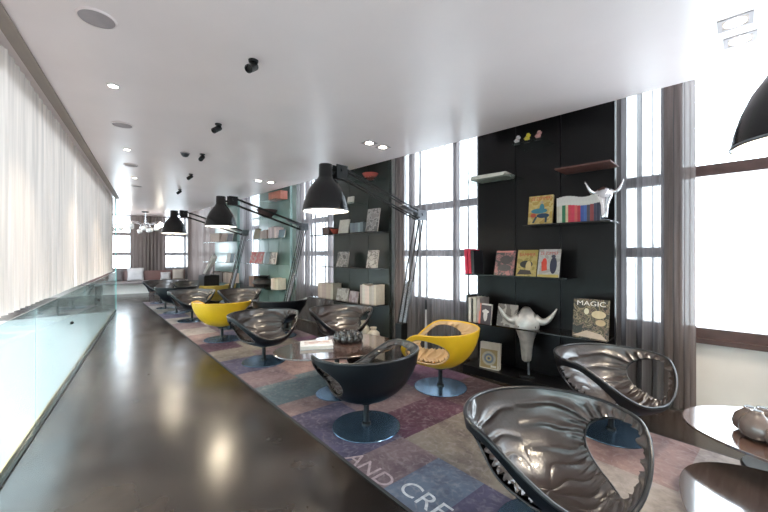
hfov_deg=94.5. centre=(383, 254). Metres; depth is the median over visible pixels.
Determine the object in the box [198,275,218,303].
base cabinet
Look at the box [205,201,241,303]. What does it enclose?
bookcase
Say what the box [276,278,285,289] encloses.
book
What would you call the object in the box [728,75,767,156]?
floor lamp
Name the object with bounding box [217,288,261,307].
swivel chair
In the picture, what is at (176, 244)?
window
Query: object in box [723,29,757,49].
recessed light
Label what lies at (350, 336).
cluster
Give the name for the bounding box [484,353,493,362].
picture
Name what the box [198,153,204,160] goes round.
spotlight
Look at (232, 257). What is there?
book
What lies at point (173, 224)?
floor lamp
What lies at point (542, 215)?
picture
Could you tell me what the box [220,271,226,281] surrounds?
book
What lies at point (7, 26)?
trim
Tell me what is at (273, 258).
book
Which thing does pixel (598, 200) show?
book
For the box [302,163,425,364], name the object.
floor lamp
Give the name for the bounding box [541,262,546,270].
picture
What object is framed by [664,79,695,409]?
curtain
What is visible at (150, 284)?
swivel chair
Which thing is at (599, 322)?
picture
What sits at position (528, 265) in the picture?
picture
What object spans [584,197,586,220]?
book
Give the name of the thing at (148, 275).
bench
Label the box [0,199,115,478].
glass balustrade
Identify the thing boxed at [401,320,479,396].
swivel chair
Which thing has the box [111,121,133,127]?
ceiling speaker
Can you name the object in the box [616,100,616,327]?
wall pier
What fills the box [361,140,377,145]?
recessed light
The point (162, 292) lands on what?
swivel chair
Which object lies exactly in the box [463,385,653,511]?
swivel chair
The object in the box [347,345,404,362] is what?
cushion
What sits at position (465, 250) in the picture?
book
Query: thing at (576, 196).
book
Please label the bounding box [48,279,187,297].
wall
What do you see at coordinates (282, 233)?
book
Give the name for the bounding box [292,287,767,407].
wall
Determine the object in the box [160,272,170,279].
cushion
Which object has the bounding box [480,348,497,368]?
picture
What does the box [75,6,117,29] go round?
ceiling speaker
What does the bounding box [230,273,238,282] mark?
book
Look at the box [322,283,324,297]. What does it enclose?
book
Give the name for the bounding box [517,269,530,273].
picture
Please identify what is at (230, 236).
book
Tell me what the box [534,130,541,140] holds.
figurine
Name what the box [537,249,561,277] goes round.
magazine
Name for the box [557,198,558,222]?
book
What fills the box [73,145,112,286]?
curtain
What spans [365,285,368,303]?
book
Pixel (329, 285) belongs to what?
book
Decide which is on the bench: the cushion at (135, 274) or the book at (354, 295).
the cushion at (135, 274)
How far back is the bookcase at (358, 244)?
5.69 m
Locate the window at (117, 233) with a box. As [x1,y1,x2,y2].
[113,214,129,270]
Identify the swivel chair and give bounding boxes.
[142,280,178,303]
[154,285,196,313]
[167,289,215,322]
[172,280,197,288]
[191,300,250,342]
[199,283,235,303]
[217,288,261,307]
[226,308,298,367]
[252,298,306,337]
[309,304,372,335]
[311,339,418,443]
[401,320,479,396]
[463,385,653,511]
[553,343,677,448]
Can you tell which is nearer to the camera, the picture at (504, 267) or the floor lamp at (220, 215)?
the picture at (504, 267)
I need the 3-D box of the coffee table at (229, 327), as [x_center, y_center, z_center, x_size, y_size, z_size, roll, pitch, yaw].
[-2.819,1.133,6.509,0.840,0.410,0.704,0,0,-18]
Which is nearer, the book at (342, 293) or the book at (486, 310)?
the book at (486, 310)
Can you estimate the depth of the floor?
2.71 m
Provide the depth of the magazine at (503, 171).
3.85 m
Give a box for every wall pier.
[292,184,296,287]
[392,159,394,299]
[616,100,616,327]
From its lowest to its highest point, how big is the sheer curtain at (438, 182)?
2.930 m
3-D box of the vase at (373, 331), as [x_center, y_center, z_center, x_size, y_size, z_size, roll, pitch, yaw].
[-0.155,1.165,5.226,0.194,0.190,0.194,0,0,-45]
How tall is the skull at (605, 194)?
0.362 m
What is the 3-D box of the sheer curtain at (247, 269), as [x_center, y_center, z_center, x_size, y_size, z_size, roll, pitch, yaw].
[-3.383,-0.135,9.056,0.184,2.930,1.415,0,0,-45]
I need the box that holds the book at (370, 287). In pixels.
[369,286,371,304]
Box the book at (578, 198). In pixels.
[577,197,579,221]
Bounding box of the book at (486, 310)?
[478,303,492,324]
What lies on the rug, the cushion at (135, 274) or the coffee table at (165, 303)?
the coffee table at (165, 303)
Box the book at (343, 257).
[336,252,349,266]
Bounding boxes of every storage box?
[210,233,221,242]
[268,190,287,201]
[322,227,335,234]
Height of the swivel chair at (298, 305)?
0.610 m
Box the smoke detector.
[180,152,189,156]
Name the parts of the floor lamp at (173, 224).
lamp shade, arm rod, arm rod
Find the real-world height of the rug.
0.012 m
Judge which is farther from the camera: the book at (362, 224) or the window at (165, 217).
the window at (165, 217)
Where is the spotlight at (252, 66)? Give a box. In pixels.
[245,58,258,72]
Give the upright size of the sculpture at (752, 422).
0.148 m
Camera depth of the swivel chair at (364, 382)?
2.55 m
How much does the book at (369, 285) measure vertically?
0.277 m
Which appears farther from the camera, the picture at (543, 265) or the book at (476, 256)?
the book at (476, 256)
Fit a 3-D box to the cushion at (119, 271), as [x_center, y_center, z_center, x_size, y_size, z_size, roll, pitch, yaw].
[-8.792,0.685,11.641,0.369,0.388,0.140,0,0,-33]
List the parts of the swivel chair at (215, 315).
plate, stem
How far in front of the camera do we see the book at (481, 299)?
3.94 m
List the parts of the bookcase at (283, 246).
shelf, shelf, shelf, shelf, panel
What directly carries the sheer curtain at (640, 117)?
hanging from the ceiling
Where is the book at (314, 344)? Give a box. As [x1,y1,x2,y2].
[300,340,332,349]
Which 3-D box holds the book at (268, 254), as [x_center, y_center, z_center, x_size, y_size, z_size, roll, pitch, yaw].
[-2.526,0.079,7.705,0.063,0.250,0.207,0,0,-45]
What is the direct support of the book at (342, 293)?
on the bookcase at (358, 244)
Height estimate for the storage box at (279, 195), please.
0.170 m
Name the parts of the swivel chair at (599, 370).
stem, plate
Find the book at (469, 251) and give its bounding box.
[468,250,478,273]
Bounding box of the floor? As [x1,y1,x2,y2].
[0,293,745,511]
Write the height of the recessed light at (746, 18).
0.006 m
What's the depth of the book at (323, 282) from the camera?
6.25 m
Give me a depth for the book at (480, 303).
3.92 m
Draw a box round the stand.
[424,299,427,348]
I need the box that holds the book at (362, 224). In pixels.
[360,222,365,231]
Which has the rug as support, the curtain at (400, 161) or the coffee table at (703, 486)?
the coffee table at (703, 486)
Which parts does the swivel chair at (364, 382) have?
plate, stem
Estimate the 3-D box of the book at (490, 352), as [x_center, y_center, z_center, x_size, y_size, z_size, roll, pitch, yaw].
[1.183,1.121,3.943,0.220,0.289,0.085,0,0,38]
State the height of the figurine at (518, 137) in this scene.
0.096 m
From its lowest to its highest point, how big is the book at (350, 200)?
0.112 m
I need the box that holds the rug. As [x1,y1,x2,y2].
[142,301,740,511]
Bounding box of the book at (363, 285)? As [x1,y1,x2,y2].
[362,283,372,303]
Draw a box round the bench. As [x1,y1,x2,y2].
[78,270,185,294]
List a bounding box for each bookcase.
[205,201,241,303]
[243,186,291,309]
[309,159,391,339]
[463,100,618,390]
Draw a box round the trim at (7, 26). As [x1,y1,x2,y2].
[0,1,118,198]
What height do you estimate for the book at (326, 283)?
0.252 m
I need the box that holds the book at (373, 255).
[366,250,379,267]
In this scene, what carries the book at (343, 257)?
on the bookcase at (358, 244)
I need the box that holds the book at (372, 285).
[372,285,373,304]
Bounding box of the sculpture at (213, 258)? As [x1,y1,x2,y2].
[202,255,216,274]
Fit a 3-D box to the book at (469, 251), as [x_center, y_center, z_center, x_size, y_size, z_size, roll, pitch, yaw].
[1.040,0.083,4.098,0.200,0.276,0.048,0,0,-45]
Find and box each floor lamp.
[161,210,205,233]
[204,196,307,331]
[220,228,248,288]
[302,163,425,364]
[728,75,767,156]
[740,455,767,470]
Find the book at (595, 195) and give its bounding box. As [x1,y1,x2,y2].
[594,194,596,220]
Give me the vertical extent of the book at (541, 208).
0.301 m
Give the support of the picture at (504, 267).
attached to the magazine at (505, 260)
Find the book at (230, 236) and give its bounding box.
[227,233,233,241]
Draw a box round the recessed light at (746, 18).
[717,10,753,33]
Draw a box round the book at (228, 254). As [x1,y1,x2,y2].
[226,253,230,261]
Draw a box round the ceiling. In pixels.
[0,0,767,216]
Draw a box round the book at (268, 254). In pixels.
[264,252,270,263]
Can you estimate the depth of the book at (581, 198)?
3.23 m
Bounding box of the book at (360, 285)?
[360,285,361,302]
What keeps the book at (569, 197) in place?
on the bookcase at (577, 147)
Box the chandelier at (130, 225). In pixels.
[113,211,163,233]
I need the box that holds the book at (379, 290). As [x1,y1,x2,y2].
[374,284,384,304]
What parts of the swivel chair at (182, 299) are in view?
plate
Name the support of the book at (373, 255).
on the bookcase at (358, 244)
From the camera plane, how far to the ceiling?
2.63 m
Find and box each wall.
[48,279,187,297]
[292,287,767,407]
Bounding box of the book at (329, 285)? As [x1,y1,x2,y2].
[328,284,330,298]
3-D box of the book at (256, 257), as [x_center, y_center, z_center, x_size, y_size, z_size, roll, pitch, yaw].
[-2.888,0.074,8.068,0.065,0.260,0.629,0,0,-45]
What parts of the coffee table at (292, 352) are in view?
plate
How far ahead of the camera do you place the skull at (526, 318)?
3.63 m
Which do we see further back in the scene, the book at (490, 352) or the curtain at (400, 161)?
the curtain at (400, 161)
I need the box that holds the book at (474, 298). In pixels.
[473,296,484,322]
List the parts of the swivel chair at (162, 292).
plate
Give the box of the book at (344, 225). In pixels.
[338,219,349,233]
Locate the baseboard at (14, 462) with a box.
[0,310,116,488]
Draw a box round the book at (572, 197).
[571,196,575,221]
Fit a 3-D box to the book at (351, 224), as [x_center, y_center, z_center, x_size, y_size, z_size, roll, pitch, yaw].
[-0.458,-0.420,5.713,0.180,0.160,0.060,0,0,-45]
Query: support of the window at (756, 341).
in the wall at (725, 376)
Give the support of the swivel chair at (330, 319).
on the rug
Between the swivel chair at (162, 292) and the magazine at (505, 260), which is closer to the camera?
the magazine at (505, 260)
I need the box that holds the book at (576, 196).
[575,196,576,221]
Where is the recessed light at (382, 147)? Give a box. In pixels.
[375,145,390,149]
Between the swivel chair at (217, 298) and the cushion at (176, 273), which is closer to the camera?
the swivel chair at (217, 298)
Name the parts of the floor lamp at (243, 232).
arm rod, arm rod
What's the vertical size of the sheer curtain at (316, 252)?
2.930 m
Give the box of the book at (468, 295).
[466,294,477,320]
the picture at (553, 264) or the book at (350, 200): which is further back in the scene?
the book at (350, 200)
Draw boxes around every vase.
[252,275,270,287]
[360,320,369,333]
[367,326,379,335]
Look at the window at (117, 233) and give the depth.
12.06 m
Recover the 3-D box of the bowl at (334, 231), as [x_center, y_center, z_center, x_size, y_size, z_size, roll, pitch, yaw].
[-0.820,-0.385,6.062,0.210,0.090,0.210,0,0,-45]
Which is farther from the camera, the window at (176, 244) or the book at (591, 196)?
the window at (176, 244)
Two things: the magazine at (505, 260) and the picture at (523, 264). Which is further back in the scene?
the magazine at (505, 260)
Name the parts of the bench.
seat, backrest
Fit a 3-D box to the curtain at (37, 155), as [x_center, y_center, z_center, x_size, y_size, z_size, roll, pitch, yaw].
[-2.540,-0.472,2.426,0.044,1.735,4.437,0,0,-33]
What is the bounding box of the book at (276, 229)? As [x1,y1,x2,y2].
[274,227,283,237]
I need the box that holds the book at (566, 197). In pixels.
[565,196,567,221]
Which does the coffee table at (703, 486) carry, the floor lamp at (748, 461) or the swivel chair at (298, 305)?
the floor lamp at (748, 461)
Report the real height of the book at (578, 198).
0.228 m
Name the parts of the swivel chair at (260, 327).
plate, stem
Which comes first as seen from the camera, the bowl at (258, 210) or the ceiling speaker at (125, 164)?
the ceiling speaker at (125, 164)
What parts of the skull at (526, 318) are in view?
stand rod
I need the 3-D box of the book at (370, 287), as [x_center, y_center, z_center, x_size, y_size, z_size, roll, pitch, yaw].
[-0.141,0.615,5.396,0.180,0.270,0.053,0,0,-45]
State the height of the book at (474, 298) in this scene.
0.280 m
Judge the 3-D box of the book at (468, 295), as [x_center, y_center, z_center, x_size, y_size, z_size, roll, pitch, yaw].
[1.017,0.610,4.107,0.200,0.300,0.030,0,0,-45]
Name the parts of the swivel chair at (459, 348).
stem, plate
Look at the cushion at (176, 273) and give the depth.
12.55 m
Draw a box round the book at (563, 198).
[562,196,565,222]
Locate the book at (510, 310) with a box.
[496,303,518,327]
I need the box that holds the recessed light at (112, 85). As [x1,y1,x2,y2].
[107,83,119,88]
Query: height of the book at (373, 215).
0.358 m
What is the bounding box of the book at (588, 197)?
[587,196,589,220]
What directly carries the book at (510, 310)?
on the bookcase at (577, 147)
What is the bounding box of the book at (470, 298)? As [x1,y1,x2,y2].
[469,296,476,321]
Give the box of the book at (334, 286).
[331,283,340,298]
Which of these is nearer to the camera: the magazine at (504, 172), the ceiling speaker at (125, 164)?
the magazine at (504, 172)
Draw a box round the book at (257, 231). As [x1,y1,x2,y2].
[253,228,260,239]
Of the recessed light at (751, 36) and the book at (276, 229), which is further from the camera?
the book at (276, 229)
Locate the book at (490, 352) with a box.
[480,341,501,370]
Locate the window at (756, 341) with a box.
[696,157,767,351]
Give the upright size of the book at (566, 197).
0.248 m
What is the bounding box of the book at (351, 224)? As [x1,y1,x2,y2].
[350,223,352,232]
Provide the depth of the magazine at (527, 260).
3.62 m
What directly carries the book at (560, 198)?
on the bookcase at (577, 147)
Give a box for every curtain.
[0,45,73,317]
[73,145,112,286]
[130,215,164,270]
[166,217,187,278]
[188,206,214,280]
[240,194,258,306]
[295,179,332,321]
[395,156,404,322]
[405,137,477,359]
[617,88,673,406]
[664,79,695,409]
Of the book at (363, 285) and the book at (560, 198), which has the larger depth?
the book at (363, 285)
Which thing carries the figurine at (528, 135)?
on the bookcase at (577, 147)
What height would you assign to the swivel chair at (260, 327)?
0.610 m
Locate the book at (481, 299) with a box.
[477,297,488,322]
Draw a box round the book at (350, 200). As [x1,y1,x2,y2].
[347,196,354,203]
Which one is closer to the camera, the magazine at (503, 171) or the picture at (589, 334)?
the picture at (589, 334)
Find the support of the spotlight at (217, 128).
attached to the ceiling
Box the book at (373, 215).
[365,208,380,231]
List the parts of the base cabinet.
door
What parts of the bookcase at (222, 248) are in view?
shelf, panel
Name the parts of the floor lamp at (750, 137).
lamp shade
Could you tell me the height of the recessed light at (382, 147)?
0.006 m
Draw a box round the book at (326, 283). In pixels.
[326,283,330,297]
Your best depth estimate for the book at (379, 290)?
5.30 m
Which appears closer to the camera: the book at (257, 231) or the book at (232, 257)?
the book at (257, 231)
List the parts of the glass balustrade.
glass panel, glass panel, glass panel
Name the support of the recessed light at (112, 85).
in the ceiling
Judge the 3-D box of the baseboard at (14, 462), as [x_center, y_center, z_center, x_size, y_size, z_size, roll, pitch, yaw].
[-2.632,1.344,2.670,0.027,0.012,13.942,0,0,-33]
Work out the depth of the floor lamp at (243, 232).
8.29 m
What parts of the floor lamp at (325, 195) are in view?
lamp shade, arm rod, arm rod, pivot post, arm rod, arm rod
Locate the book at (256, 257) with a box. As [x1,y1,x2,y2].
[250,252,264,263]
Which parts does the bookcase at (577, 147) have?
shelf, shelf, shelf, shelf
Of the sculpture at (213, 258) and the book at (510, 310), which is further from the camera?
the sculpture at (213, 258)
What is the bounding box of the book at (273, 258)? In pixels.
[270,252,277,263]
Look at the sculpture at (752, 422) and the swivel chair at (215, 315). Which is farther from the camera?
the swivel chair at (215, 315)
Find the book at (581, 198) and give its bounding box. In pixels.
[580,197,583,220]
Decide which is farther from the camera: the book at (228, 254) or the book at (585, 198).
the book at (228, 254)
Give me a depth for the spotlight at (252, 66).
2.43 m
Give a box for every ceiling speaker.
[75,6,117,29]
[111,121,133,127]
[123,163,138,166]
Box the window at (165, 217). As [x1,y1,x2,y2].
[165,217,185,269]
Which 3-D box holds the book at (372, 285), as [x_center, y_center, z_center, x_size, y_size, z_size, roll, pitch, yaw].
[-0.105,0.605,5.359,0.180,0.291,0.046,0,0,-45]
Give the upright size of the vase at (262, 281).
0.260 m
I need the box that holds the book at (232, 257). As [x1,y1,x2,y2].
[230,253,234,262]
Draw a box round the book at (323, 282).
[320,282,329,296]
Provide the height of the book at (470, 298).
0.275 m
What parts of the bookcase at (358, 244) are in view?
shelf, shelf, shelf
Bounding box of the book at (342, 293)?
[336,288,349,300]
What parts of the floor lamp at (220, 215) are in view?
lamp shade, arm rod, arm rod, plate, arm rod, arm rod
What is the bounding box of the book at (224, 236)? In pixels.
[220,233,227,241]
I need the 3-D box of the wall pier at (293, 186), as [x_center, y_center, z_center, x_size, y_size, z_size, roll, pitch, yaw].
[-2.216,-0.460,8.170,0.100,2.380,1.200,0,0,-45]
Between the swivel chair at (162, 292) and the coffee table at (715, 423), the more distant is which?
the swivel chair at (162, 292)
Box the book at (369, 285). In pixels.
[367,285,371,303]
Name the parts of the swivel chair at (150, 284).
plate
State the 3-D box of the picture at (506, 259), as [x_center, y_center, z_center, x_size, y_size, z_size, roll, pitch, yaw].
[1.303,0.057,3.792,0.129,0.097,0.001,0,-14,45]
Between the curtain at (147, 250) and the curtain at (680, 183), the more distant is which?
the curtain at (147, 250)
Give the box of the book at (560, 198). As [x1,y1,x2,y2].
[559,197,561,222]
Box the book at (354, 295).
[349,291,358,301]
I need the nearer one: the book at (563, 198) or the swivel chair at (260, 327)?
the book at (563, 198)
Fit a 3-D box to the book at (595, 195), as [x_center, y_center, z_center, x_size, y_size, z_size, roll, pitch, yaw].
[1.938,-0.420,3.218,0.171,0.239,0.022,0,0,-45]
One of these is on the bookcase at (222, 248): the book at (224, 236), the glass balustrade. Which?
the book at (224, 236)
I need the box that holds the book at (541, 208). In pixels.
[528,194,553,224]
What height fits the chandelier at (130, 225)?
0.675 m
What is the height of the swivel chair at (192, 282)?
0.610 m
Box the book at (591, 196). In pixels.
[590,195,593,220]
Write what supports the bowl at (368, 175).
on the bookcase at (358, 244)
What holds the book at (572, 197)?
on the bookcase at (577, 147)
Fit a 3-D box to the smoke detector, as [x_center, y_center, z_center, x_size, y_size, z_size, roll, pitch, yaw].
[-2.645,-1.323,4.720,0.116,0.055,0.116,0,0,-45]
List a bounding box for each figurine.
[514,135,520,145]
[524,133,530,143]
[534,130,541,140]
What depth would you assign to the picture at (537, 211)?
3.59 m
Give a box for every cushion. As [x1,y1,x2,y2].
[109,269,122,280]
[127,268,143,280]
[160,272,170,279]
[172,269,183,278]
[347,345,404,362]
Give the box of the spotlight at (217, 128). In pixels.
[211,123,221,132]
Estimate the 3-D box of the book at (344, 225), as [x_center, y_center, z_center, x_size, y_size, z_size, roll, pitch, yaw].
[-0.654,-0.454,5.826,0.060,0.235,0.249,0,0,-45]
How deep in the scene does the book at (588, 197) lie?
3.20 m
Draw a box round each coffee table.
[149,291,174,308]
[218,302,252,329]
[273,334,395,401]
[679,462,767,511]
[682,406,767,462]
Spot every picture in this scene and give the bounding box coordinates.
[304,341,329,343]
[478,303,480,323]
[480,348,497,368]
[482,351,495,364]
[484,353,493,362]
[497,251,513,252]
[498,264,510,270]
[500,255,511,263]
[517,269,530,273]
[520,261,532,267]
[526,261,530,269]
[531,208,546,213]
[537,213,548,217]
[539,204,543,212]
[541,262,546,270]
[550,258,556,273]
[573,330,606,340]
[591,311,605,318]
[595,320,605,325]
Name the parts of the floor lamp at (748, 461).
plate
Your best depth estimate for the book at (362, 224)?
5.47 m
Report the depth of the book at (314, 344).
3.53 m
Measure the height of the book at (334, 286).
0.259 m
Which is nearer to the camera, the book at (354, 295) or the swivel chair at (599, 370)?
the swivel chair at (599, 370)
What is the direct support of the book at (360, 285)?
on the bookcase at (358, 244)
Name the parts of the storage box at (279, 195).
lid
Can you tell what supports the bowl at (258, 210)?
on the bookcase at (283, 246)
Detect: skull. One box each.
[498,306,556,377]
[584,178,623,219]
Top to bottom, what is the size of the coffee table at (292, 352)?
0.410 m
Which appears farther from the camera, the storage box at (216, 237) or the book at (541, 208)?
the storage box at (216, 237)
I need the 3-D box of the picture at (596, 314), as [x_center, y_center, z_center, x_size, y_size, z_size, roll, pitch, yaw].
[1.924,0.542,3.183,0.116,0.071,0.001,0,-8,45]
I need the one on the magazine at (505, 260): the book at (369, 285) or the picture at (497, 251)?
the picture at (497, 251)
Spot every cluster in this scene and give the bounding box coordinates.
[333,329,362,343]
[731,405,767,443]
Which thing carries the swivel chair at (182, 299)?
on the rug
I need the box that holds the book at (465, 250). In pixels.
[464,249,475,273]
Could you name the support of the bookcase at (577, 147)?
on the floor
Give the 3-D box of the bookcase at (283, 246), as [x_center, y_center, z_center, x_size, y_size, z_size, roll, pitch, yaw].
[-2.633,-0.130,7.902,0.390,2.960,1.610,0,0,-45]
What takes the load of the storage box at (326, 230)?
on the bookcase at (358, 244)
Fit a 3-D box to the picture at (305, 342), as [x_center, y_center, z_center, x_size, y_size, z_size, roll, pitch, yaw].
[-0.681,0.895,3.611,0.250,0.001,0.110,0,0,-12]
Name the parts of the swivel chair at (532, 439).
plate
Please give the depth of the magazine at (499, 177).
3.93 m
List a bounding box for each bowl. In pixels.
[256,209,276,216]
[330,229,338,233]
[362,172,377,179]
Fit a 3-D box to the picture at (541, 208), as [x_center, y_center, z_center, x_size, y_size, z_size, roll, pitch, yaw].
[1.588,-0.466,3.571,0.047,0.096,0.001,0,-9,42]
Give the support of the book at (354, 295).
on the bookcase at (358, 244)
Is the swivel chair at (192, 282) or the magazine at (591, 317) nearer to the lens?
the magazine at (591, 317)
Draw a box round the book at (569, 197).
[568,196,570,221]
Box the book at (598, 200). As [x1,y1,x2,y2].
[597,195,601,219]
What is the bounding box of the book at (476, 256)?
[471,250,483,273]
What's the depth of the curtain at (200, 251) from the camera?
11.86 m
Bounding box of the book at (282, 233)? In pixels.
[278,229,285,237]
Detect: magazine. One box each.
[470,174,513,183]
[471,171,514,177]
[471,172,514,178]
[494,251,515,275]
[516,250,538,276]
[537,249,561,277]
[572,298,609,340]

